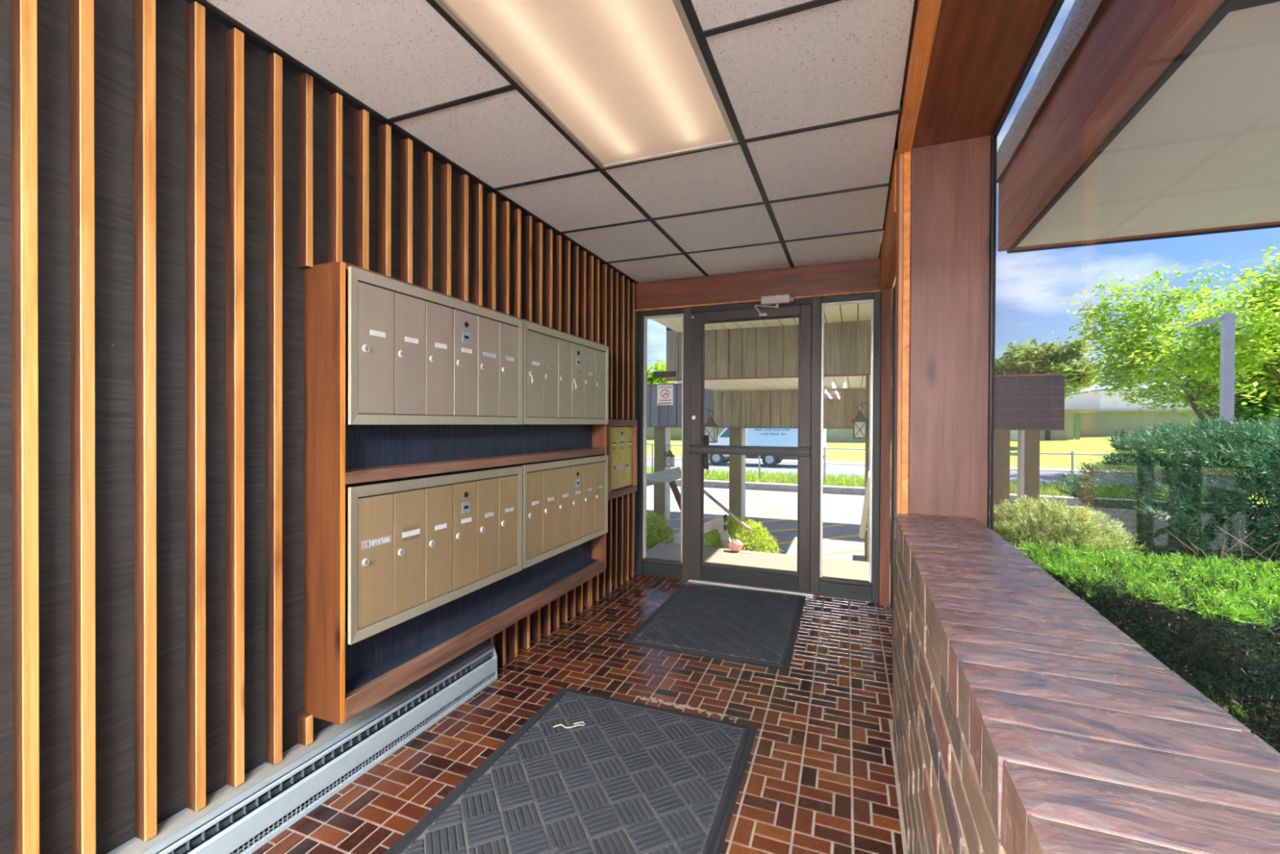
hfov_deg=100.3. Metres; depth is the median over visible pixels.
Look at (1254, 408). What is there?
maple tree
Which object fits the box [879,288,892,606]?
trim
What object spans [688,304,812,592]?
door
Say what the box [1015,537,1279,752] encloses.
yew hedge
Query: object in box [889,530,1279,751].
planting bed
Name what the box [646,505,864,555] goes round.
parking lines
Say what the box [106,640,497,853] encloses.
baseboard heater
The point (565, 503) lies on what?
mailboxes
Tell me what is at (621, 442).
mailbox
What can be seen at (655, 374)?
sticker
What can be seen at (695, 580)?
threshold
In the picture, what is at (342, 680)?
upper cabinet
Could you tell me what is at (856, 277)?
header
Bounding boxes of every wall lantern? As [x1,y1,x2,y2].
[663,444,675,466]
[704,408,719,442]
[850,402,869,439]
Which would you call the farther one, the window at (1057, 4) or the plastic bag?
the plastic bag
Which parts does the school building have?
door panel, door panel, door panel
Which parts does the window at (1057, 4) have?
frame post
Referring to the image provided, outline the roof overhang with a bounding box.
[996,0,1279,253]
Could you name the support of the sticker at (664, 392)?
attached to the window at (672, 569)
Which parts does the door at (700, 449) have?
pull, rail, rail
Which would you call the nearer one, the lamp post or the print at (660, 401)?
the print at (660, 401)
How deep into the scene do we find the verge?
17.78 m
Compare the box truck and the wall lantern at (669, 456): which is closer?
the wall lantern at (669, 456)
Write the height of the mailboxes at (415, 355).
0.489 m
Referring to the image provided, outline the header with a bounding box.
[634,243,881,311]
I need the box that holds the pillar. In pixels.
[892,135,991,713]
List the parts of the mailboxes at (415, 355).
mailbox door, mailbox door, mailbox door, mailbox door, number plate, mailbox door, mailbox door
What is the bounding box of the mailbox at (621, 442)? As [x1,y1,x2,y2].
[606,419,637,499]
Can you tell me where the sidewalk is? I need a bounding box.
[646,455,1119,472]
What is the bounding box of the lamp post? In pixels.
[1182,312,1235,422]
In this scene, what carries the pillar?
on the floor
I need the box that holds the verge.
[646,466,1271,503]
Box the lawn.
[646,435,1132,469]
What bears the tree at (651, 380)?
on the lawn
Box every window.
[642,313,683,579]
[819,299,873,602]
[911,0,1064,530]
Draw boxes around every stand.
[646,466,680,510]
[672,514,731,548]
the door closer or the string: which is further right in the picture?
the door closer
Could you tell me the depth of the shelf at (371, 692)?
2.12 m
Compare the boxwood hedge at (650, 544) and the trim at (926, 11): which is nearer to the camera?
the trim at (926, 11)
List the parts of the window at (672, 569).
rail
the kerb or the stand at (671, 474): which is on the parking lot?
the kerb
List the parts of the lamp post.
arm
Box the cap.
[677,479,1279,508]
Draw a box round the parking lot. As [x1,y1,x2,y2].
[646,484,1278,561]
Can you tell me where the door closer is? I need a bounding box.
[754,293,794,315]
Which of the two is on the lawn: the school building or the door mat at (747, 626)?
the school building
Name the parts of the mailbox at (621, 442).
mailbox door, mailbox door, frame rail, frame rail, mailbox door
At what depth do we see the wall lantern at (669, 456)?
11.57 m
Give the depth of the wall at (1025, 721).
0.67 m
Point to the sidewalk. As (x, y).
(1062, 469)
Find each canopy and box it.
[646,373,1065,519]
[651,231,895,561]
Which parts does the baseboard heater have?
rail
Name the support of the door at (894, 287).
attached to the trim at (886, 294)
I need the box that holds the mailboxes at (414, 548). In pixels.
[345,466,522,644]
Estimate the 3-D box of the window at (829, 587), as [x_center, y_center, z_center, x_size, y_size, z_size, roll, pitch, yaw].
[1.406,0.158,3.645,0.328,2.022,0.055,0,0,22]
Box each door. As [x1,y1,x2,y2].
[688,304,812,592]
[889,283,895,613]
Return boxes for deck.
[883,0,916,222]
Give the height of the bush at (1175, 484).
2.187 m
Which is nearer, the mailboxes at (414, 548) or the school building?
the mailboxes at (414, 548)
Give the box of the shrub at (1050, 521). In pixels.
[993,493,1156,604]
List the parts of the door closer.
fore arm, arm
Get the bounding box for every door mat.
[383,687,757,853]
[622,582,805,670]
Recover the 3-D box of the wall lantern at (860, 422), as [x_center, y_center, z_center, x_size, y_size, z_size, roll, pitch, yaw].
[3.038,-0.089,7.385,0.246,0.502,0.240,0,0,-23]
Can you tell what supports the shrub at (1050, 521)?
on the planting bed
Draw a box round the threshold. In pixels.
[688,578,813,596]
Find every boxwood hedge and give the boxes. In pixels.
[646,510,675,550]
[703,515,783,553]
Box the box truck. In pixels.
[708,427,826,466]
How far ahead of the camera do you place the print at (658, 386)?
4.13 m
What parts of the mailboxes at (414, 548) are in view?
mailbox door, mailbox door, mailbox door, mailbox door, number plate, mailbox door, mailbox door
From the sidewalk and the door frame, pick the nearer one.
the door frame
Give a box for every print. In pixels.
[657,386,671,387]
[657,399,671,404]
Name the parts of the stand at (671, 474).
leg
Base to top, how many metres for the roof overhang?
0.489 m
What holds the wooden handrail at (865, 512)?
on the steps
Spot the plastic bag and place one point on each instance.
(735, 544)
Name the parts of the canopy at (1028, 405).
post, post trim, soffit panel, soffit panel, soffit panel, soffit panel, post, soffit panel, post trim, soffit panel, soffit panel, soffit panel, soffit panel, soffit panel, soffit panel, soffit panel, roof trim, soffit panel, trim, soffit panel, fascia panel, fascia panel, fascia panel, fascia panel, fascia panel, post, fascia panel, fascia panel, fascia panel, fascia panel, fascia panel, post trim, fascia panel, fascia panel, fascia panel, fascia panel, fascia panel, post, fascia panel, fascia panel, fascia panel, fascia panel, fascia panel, fascia panel, fascia panel, fascia panel, fascia panel, fascia panel, fascia panel, fascia panel, fascia panel, fascia panel, fascia panel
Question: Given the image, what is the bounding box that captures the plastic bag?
[728,539,754,553]
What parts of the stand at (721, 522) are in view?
leg, plate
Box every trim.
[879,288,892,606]
[880,148,897,289]
[897,0,942,153]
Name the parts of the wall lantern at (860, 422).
lamp glass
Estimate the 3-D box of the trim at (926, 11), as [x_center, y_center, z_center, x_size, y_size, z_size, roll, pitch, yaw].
[-0.482,-1.072,-1.658,0.046,0.086,7.975,0,0,22]
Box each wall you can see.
[0,0,635,853]
[892,512,1279,853]
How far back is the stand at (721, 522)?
5.50 m
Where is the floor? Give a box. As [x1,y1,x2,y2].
[229,573,907,853]
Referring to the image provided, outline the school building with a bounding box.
[646,387,1218,442]
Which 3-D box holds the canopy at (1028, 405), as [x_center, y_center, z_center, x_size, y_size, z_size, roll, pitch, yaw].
[1.683,0.571,10.527,11.255,3.005,4.620,0,0,22]
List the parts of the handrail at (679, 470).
post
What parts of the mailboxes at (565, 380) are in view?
mailbox door, mailbox door, mailbox door, mailbox door, number plate, mailbox door, mailbox door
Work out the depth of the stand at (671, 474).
6.56 m
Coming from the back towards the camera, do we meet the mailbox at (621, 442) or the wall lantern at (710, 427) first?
the wall lantern at (710, 427)
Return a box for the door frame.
[635,291,881,603]
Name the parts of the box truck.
box corner trim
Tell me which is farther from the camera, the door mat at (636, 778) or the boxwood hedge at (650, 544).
the boxwood hedge at (650, 544)
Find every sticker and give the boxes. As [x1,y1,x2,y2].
[653,370,675,377]
[657,384,672,404]
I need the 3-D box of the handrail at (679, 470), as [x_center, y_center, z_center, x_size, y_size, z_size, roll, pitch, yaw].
[0.751,1.005,5.423,0.771,1.138,0.064,0,0,22]
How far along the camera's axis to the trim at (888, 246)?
2.74 m
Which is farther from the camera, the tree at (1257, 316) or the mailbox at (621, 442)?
the tree at (1257, 316)
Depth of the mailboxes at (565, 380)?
2.85 m
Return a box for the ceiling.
[184,0,914,283]
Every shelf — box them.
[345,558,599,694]
[345,559,604,721]
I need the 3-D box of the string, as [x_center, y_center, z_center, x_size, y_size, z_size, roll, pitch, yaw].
[-0.275,1.159,2.074,0.122,0.008,0.030,0,0,-13]
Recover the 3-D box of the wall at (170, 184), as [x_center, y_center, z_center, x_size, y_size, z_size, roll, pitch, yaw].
[-1.866,-0.070,-0.174,0.165,2.500,9.682,0,0,22]
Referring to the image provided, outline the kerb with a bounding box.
[670,480,1262,511]
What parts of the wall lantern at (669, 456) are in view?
lamp glass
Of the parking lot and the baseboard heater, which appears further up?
the parking lot
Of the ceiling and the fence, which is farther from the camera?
the fence
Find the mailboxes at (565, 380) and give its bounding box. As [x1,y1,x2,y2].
[522,320,608,424]
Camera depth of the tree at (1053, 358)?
32.72 m
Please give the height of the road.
0.150 m
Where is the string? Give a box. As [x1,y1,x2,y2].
[553,721,584,728]
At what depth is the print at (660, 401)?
4.13 m
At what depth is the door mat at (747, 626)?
3.13 m
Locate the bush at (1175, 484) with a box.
[1053,414,1279,583]
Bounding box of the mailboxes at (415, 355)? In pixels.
[345,266,523,424]
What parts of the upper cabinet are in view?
panel, rail, panel, panel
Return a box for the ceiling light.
[434,0,738,168]
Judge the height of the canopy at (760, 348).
3.900 m
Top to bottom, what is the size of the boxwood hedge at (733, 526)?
0.692 m
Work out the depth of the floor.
2.11 m
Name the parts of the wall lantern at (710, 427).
lamp glass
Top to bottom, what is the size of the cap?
0.025 m
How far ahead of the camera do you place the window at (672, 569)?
4.16 m
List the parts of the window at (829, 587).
rail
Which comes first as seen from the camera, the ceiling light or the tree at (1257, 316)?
the ceiling light
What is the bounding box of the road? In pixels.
[646,458,1259,492]
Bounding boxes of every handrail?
[677,468,751,537]
[859,471,870,561]
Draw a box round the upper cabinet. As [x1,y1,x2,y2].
[303,261,606,724]
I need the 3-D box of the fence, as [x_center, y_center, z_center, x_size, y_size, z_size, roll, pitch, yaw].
[6.950,1.278,17.259,28.000,1.250,0.064,0,0,22]
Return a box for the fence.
[646,443,1123,493]
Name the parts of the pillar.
post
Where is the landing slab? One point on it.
(831, 567)
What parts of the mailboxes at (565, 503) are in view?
mailbox door, mailbox door, mailbox door, mailbox door, number plate, mailbox door, mailbox door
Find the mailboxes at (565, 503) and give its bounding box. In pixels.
[522,454,608,568]
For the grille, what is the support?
attached to the baseboard heater
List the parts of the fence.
fence post, fence post, fence post, rail, fence post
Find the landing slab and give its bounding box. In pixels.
[633,542,890,581]
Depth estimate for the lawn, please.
34.65 m
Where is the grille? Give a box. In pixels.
[231,671,495,853]
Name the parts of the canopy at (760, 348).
soffit panel, soffit panel, soffit panel, soffit panel, soffit panel, soffit panel, soffit panel, trim, soffit panel, soffit panel, soffit panel, soffit panel, soffit panel, post trim, post, soffit panel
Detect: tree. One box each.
[647,358,676,383]
[995,337,1110,398]
[1052,239,1279,426]
[1179,363,1279,428]

